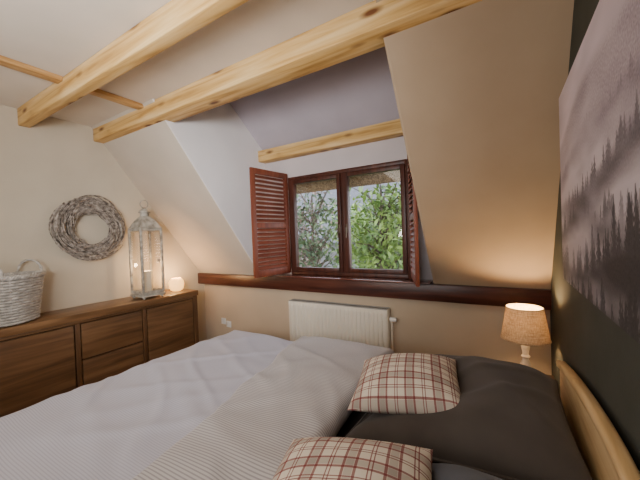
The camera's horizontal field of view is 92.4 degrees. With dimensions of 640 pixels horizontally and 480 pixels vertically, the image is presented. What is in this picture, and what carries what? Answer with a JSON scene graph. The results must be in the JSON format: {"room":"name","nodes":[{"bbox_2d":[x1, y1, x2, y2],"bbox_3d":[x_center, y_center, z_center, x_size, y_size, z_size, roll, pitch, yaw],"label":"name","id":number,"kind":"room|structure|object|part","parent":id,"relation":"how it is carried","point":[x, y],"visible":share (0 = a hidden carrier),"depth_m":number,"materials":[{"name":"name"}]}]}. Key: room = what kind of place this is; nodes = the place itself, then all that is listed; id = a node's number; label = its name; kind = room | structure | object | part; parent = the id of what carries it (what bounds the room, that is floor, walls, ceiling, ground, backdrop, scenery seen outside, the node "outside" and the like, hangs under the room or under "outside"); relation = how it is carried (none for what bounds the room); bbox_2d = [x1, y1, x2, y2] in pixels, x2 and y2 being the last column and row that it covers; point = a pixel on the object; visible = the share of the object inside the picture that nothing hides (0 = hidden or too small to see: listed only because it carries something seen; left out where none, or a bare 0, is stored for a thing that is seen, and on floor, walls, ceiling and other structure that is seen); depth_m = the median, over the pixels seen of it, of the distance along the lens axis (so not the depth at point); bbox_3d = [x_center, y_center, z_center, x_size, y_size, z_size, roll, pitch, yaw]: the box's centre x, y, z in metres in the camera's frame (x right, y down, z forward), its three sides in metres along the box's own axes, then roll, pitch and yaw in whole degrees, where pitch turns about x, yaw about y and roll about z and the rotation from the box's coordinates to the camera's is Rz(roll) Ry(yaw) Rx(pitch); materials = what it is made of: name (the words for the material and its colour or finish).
{"room":"bedroom","nodes":[
{"label":"bedroom","id":0,"kind":"room"},
{"bbox_2d":[0,105,206,341],"bbox_3d":[-2.744,-0.339,2.457,0.100,3.700,5.000,-2,1,31],"label":"wall","id":1,"kind":"structure","parent":0,"point":[47,164],"depth_m":2.93,"materials":[{"name":"beige paint"}]},
{"bbox_2d":[48,195,125,260],"bbox_3d":[-2.262,-0.119,3.033,0.111,0.657,0.667,-2,1,31],"label":"twig wreath","id":2,"kind":"object","parent":1,"relation":"attached to","point":[72,209],"visible":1,"depth_m":2.98,"materials":[{"name":"grey wicker"}]},
{"bbox_2d":[91,99,267,274],"bbox_3d":[-1.462,-0.833,3.453,1.090,2.600,1.480,-2,1,31],"label":"wall","id":3,"kind":"structure","parent":0,"point":[153,159],"depth_m":3.24,"materials":[{"name":"paint"}]},
{"bbox_2d":[0,0,375,126],"bbox_3d":[-1.505,-1.187,0.744,3.830,0.100,3.400,-2,1,31],"label":"ceiling","id":4,"kind":"structure","parent":0,"point":[53,36],"depth_m":1.80,"materials":[{"name":"paint"}]},
{"bbox_2d":[0,55,62,83],"bbox_3d":[-2.187,-1.109,1.595,0.080,0.034,1.350,-2,1,31],"label":"ceiling strip","id":5,"kind":"object","parent":4,"relation":"attached to","point":[7,62],"visible":1,"depth_m":2.02,"materials":[{"name":"brown wood"}]},
{"bbox_2d":[89,89,143,109],"bbox_3d":[-1.672,-1.142,2.450,0.080,0.034,0.485,-2,1,31],"label":"ceiling strip","id":6,"kind":"object","parent":4,"relation":"attached to","point":[100,93],"visible":0.56,"depth_m":2.48,"materials":[{"name":"brown wood"}]},
{"bbox_2d":[17,0,248,127],"bbox_3d":[-0.939,-1.101,1.679,3.830,0.147,0.083,-2,1,31],"label":"ceiling beam","id":7,"kind":"structure","parent":4,"relation":"attached to","point":[176,20],"depth_m":1.73,"materials":[{"name":"brown wood"}]},
{"bbox_2d":[93,0,481,142],"bbox_3d":[-0.623,-1.121,2.204,3.830,0.148,0.178,-2,1,31],"label":"ceiling beam","id":8,"kind":"structure","parent":4,"relation":"attached to","point":[362,30],"depth_m":1.87,"materials":[{"name":"brown wood"}]},
{"bbox_2d":[230,47,399,149],"bbox_3d":[-0.190,-1.607,2.663,1.940,1.280,1.470,-2,1,31],"label":"ceiling","id":9,"kind":"structure","parent":0,"point":[357,92],"depth_m":2.93,"materials":[{"name":"paint"}]},
{"bbox_2d":[265,136,432,279],"bbox_3d":[0.213,-0.296,3.271,1.940,1.570,0.100,-2,1,31],"label":"wall","id":10,"kind":"structure","parent":0,"point":[394,149],"depth_m":3.15,"materials":[{"name":"paint"}]},
{"bbox_2d":[258,119,402,163],"bbox_3d":[0.130,-1.007,3.165,1.940,0.133,0.124,-2,1,31],"label":"lintel beam","id":11,"kind":"structure","parent":10,"relation":"attached to","point":[391,129],"depth_m":3.10,"materials":[{"name":"brown wood"}]},
{"bbox_2d":[296,170,399,193],"bbox_3d":[0.332,-0.947,3.498,2.540,0.665,0.445,-2,1,31],"label":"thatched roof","id":12,"kind":"structure","parent":10,"relation":"attached to","point":[391,176],"depth_m":3.52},
{"bbox_2d":[272,159,432,283],"bbox_3d":[0.161,-0.168,3.179,1.900,1.119,0.260,-2,1,31],"label":"window","id":13,"kind":"structure","parent":10,"relation":"in","point":[345,271],"depth_m":3.15,"materials":[{"name":"brown wood"}]},
{"bbox_2d":[249,167,290,277],"bbox_3d":[-0.520,-0.182,3.318,0.036,1.125,0.544,-1,1,38],"label":"louvered shutter","id":14,"kind":"object","parent":13,"relation":"attached to","point":[283,268],"visible":1,"depth_m":3.28,"materials":[{"name":"brown wood"}]},
{"bbox_3d":[-0.533,-0.434,3.308,0.036,0.490,0.432,-1,1,38],"label":"louver panel","id":15,"kind":"part","parent":14,"relation":"part of","materials":[{"name":"brown wood"}]},
{"bbox_3d":[-0.514,0.090,3.317,0.036,0.431,0.432,-1,1,38],"label":"louver panel","id":16,"kind":"part","parent":14,"relation":"part of","materials":[{"name":"brown wood"}]},
{"bbox_3d":[-0.035,-0.170,3.367,0.630,1.026,0.060,-2,1,31],"label":"sash","id":17,"kind":"part","parent":13,"relation":"part of","materials":[{"name":"brown wood"}]},
{"bbox_3d":[0.163,0.387,3.158,1.900,0.011,0.190,-2,1,31],"label":"sill","id":18,"kind":"part","parent":13,"relation":"part of","materials":[{"name":"brown wood"}]},
{"bbox_3d":[0.538,-0.185,3.021,0.630,1.026,0.060,-2,1,31],"label":"sash","id":19,"kind":"part","parent":13,"relation":"part of","materials":[{"name":"brown wood"}]},
{"bbox_2d":[407,156,419,286],"bbox_3d":[0.771,-0.218,2.553,0.036,1.125,0.544,-2,1,13],"label":"louvered shutter","id":20,"kind":"object","parent":13,"relation":"attached to","point":[413,217],"visible":0.78,"depth_m":2.39,"materials":[{"name":"brown wood"}]},
{"bbox_3d":[0.760,-0.470,2.542,0.036,0.490,0.432,-2,1,13],"label":"louver panel","id":21,"kind":"part","parent":20,"relation":"part of","materials":[{"name":"brown wood"}]},
{"bbox_3d":[0.780,0.055,2.550,0.036,0.431,0.432,-2,1,13],"label":"louver panel","id":22,"kind":"part","parent":20,"relation":"part of","materials":[{"name":"brown wood"}]},
{"bbox_2d":[205,284,551,374],"bbox_3d":[0.087,0.909,3.288,3.830,0.970,0.100,-2,1,31],"label":"wall","id":23,"kind":"structure","parent":0,"point":[427,327],"depth_m":2.78,"materials":[{"name":"beige paint"}]},
{"bbox_2d":[288,299,396,350],"bbox_3d":[0.203,1.015,3.086,1.183,0.756,0.122,-2,1,31],"label":"radiator","id":24,"kind":"object","parent":23,"relation":"attached to","point":[371,325],"visible":0.76,"depth_m":3.01,"materials":[{"name":"beige metal"}]},
{"bbox_2d":[289,299,389,309],"bbox_3d":[0.153,0.643,3.090,1.100,0.009,0.085,-2,1,31],"label":"grille","id":25,"kind":"object","parent":24,"relation":"attached to","point":[293,301],"depth_m":3.06,"materials":[{"name":"white metal"}]},
{"bbox_2d":[198,273,551,309],"bbox_3d":[0.023,0.469,3.202,3.830,0.142,0.125,-2,1,31],"label":"window sill","id":26,"kind":"structure","parent":23,"relation":"attached to","point":[463,294],"depth_m":2.72,"materials":[{"name":"brown wood"}]},
{"bbox_2d":[376,0,573,288],"bbox_3d":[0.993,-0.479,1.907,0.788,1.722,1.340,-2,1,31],"label":"wall","id":27,"kind":"structure","parent":0,"point":[479,86],"depth_m":1.73,"materials":[{"name":"paint"}]},
{"bbox_2d":[550,0,639,471],"bbox_3d":[0.620,-0.430,0.427,0.100,3.700,5.000,-2,1,31],"label":"wall","id":28,"kind":"structure","parent":0,"point":[601,353],"depth_m":1.13,"materials":[{"name":"grey paint"}]},
{"bbox_2d":[559,0,639,343],"bbox_3d":[0.800,-0.223,0.847,0.035,0.862,1.450,-2,1,31],"label":"print","id":29,"kind":"object","parent":28,"relation":"attached to","point":[599,99],"visible":1,"depth_m":0.83},
{"bbox_3d":[-1.074,1.519,1.336,4.030,0.100,4.680,-2,1,31],"label":"floor","id":30,"kind":"structure","parent":0,"visible":0},
{"bbox_2d":[0,289,198,417],"bbox_3d":[-2.097,1.055,2.962,0.422,0.850,1.880,-2,1,31],"label":"sideboard","id":31,"kind":"object","parent":30,"relation":"on","point":[56,352],"visible":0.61,"depth_m":2.70,"materials":[{"name":"brown wood"}]},
{"bbox_2d":[0,259,45,327],"bbox_3d":[-2.418,0.402,2.406,0.358,0.480,0.466,-2,1,-9],"label":"wicker basket","id":32,"kind":"object","parent":31,"relation":"on","point":[21,292],"visible":1,"depth_m":2.33,"materials":[{"name":"white wicker"}]},
{"bbox_3d":[-2.455,0.227,2.596,0.205,0.134,0.024,-2,1,-9],"label":"handle","id":33,"kind":"part","parent":32,"relation":"part of","materials":[{"name":"wicker"}]},
{"bbox_3d":[-2.238,1.050,2.371,0.026,0.621,0.574,-2,1,31],"label":"door","id":34,"kind":"part","parent":31,"relation":"part of","materials":[{"name":"brown wood"}]},
{"bbox_3d":[-1.953,0.699,2.862,0.024,0.024,1.746,-2,1,31],"label":"rail","id":35,"kind":"part","parent":31,"relation":"part of","materials":[{"name":"brown wood"}]},
{"bbox_3d":[-1.935,0.873,2.882,0.026,0.306,0.517,-2,1,31],"label":"drawer","id":36,"kind":"part","parent":31,"relation":"part of","materials":[{"name":"brown wood"}]},
{"bbox_3d":[-1.923,1.190,2.887,0.026,0.301,0.517,-2,1,31],"label":"drawer","id":37,"kind":"part","parent":31,"relation":"part of","materials":[{"name":"brown wood"}]},
{"bbox_2d":[128,200,165,299],"bbox_3d":[-1.871,0.092,3.303,0.248,1.048,0.248,-2,1,31],"label":"lantern","id":38,"kind":"object","parent":31,"relation":"on","point":[144,222],"visible":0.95,"depth_m":3.26,"materials":[{"name":"metal"}]},
{"bbox_3d":[-1.867,0.222,3.305,0.238,0.677,0.238,-2,1,31],"label":"frame","id":39,"kind":"part","parent":38,"relation":"part of","materials":[{"name":"metal"}]},
{"bbox_2d":[144,270,152,291],"bbox_3d":[-1.859,0.437,3.309,0.092,0.234,0.092,-2,1,31],"label":"pillar candle","id":40,"kind":"object","parent":38,"relation":"on","point":[147,274],"visible":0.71,"depth_m":3.27,"materials":[{"name":"beige wax"}]},
{"bbox_3d":[-1.631,1.011,3.380,0.026,0.621,0.533,-2,1,31],"label":"door","id":41,"kind":"part","parent":31,"relation":"part of","materials":[{"name":"brown wood"}]},
{"bbox_2d":[169,278,183,290],"bbox_3d":[-1.713,0.529,3.663,0.168,0.150,0.168,-2,1,31],"label":"candle holder","id":42,"kind":"object","parent":31,"relation":"on","point":[175,284],"visible":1,"depth_m":3.60,"materials":[{"name":"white glass"}]},
{"bbox_3d":[-1.634,1.056,3.738,0.408,0.790,0.055,-2,1,31],"label":"corner post","id":43,"kind":"part","parent":31,"relation":"part of","materials":[{"name":"brown wood"}]},
{"bbox_2d":[556,360,639,479],"bbox_3d":[-0.230,0.987,1.379,2.360,0.900,1.840,-2,1,31],"label":"headboard","id":44,"kind":"object","parent":30,"relation":"on","point":[605,454],"visible":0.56,"depth_m":0.96,"materials":[{"name":"brown wood"}]},
{"bbox_2d":[336,411,437,462],"bbox_3d":[-0.237,0.967,1.383,2.280,0.260,1.780,-2,1,31],"label":"mattress","id":45,"kind":"object","parent":44,"relation":"on","point":[355,416],"visible":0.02,"depth_m":1.38,"materials":[{"name":"black fabric"}]},
{"bbox_2d":[0,330,393,479],"bbox_3d":[-0.599,0.911,1.598,1.589,0.370,2.055,-2,1,31],"label":"duvet","id":46,"kind":"object","parent":45,"relation":"on","point":[231,405],"visible":0.95,"depth_m":1.39,"materials":[{"name":"white fabric"}]},
{"bbox_2d":[432,463,502,479],"bbox_3d":[0.201,0.721,0.649,0.778,0.210,0.789,-2,1,31],"label":"bed pillow","id":47,"kind":"object","parent":45,"relation":"on","point":[440,471],"visible":0.09,"depth_m":0.84,"materials":[{"name":"fabric"}]},
{"bbox_2d":[272,437,432,479],"bbox_3d":[0.060,0.667,0.795,0.460,0.169,0.419,-2,1,18],"label":"plaid cushion","id":48,"kind":"object","parent":47,"relation":"on","point":[310,458],"visible":1,"depth_m":0.83,"materials":[{"name":"fabric"}]},
{"bbox_2d":[345,354,592,479],"bbox_3d":[0.621,0.683,1.346,0.778,0.238,0.789,-2,1,30],"label":"bed pillow","id":49,"kind":"object","parent":45,"relation":"on","point":[509,421],"visible":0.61,"depth_m":1.07,"materials":[{"name":"grey fabric"}]},
{"bbox_2d":[348,353,460,413],"bbox_3d":[0.388,0.627,1.379,0.457,0.176,0.408,-2,1,19],"label":"plaid cushion","id":50,"kind":"object","parent":49,"relation":"on","point":[395,383],"visible":0.91,"depth_m":1.26,"materials":[{"name":"fabric"}]},
{"bbox_3d":[0.763,0.897,0.778,0.014,0.725,1.840,-2,1,31],"label":"headboard","id":51,"kind":"part","parent":44,"relation":"part of","materials":[{"name":"brown wood"}]},
{"bbox_3d":[1.344,1.149,2.014,0.353,0.440,0.380,-2,1,31],"label":"nightstand","id":52,"kind":"object","parent":30,"relation":"on","visible":0},
{"bbox_2d":[500,303,551,366],"bbox_3d":[1.321,0.679,1.975,0.275,0.502,0.275,-2,1,31],"label":"table lamp","id":53,"kind":"object","parent":52,"relation":"on","point":[525,325],"visible":0.9,"depth_m":1.89,"materials":[{"name":"beige fabric"}]},
{"bbox_3d":[1.312,0.432,1.971,0.211,0.008,0.211,-2,1,31],"label":"shade trim","id":54,"kind":"part","parent":53,"relation":"part of","materials":[{"name":"fabric"}]},
{"bbox_3d":[1.316,0.532,1.973,0.268,0.201,0.268,-2,1,31],"label":"lamp shade","id":55,"kind":"part","parent":53,"relation":"part of","materials":[{"name":"fabric"}]},
{"bbox_3d":[1.319,0.633,1.974,0.275,0.008,0.275,-2,1,31],"label":"shade trim","id":56,"kind":"part","parent":53,"relation":"part of","materials":[{"name":"fabric"}]},
{"label":"outside","id":57,"kind":"structure","parent":0,"visible":0},
{"bbox_3d":[3.664,3.771,13.648,32.000,0.150,21.100,-2,1,31],"label":"ground","id":58,"kind":"structure","parent":57,"visible":0},
{"bbox_2d":[297,190,337,266],"bbox_3d":[-0.359,1.254,7.951,2.047,5.369,1.808,-2,1,31],"label":"tree","id":59,"kind":"object","parent":58,"relation":"on","point":[314,193],"visible":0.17,"depth_m":7.76,"materials":[{"name":"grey plant"}]},
{"bbox_2d":[297,190,363,266],"bbox_3d":[-0.072,1.187,5.818,1.914,5.551,1.644,-2,1,31],"label":"tree","id":60,"kind":"object","parent":58,"relation":"on","point":[314,216],"visible":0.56,"depth_m":5.68,"materials":[{"name":"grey plant"}]},
{"bbox_2d":[297,182,400,267],"bbox_3d":[1.413,0.037,16.087,8.200,7.400,5.800,-2,1,31],"label":"sky","id":61,"kind":"structure","parent":58,"relation":"on","point":[353,192],"depth_m":14.24,"materials":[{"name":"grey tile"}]},
{"bbox_2d":[318,193,401,267],"bbox_3d":[1.624,1.034,10.255,3.897,5.587,2.380,-2,1,31],"label":"tree","id":62,"kind":"object","parent":58,"relation":"on","point":[352,206],"visible":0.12,"depth_m":10.30,"materials":[{"name":"green plant"}]},
{"bbox_2d":[320,182,402,268],"bbox_3d":[0.993,1.394,4.705,1.744,5.094,1.394,-2,1,31],"label":"tree","id":63,"kind":"object","parent":58,"relation":"on","point":[384,250],"visible":0.56,"depth_m":4.54,"materials":[{"name":"green plant"}]},
{"bbox_2d":[358,184,402,268],"bbox_3d":[2.128,1.189,7.294,2.903,5.336,2.026,-2,1,31],"label":"tree","id":64,"kind":"object","parent":58,"relation":"on","point":[398,192],"visible":0.03,"depth_m":7.34,"materials":[{"name":"green plant"}]}
]}

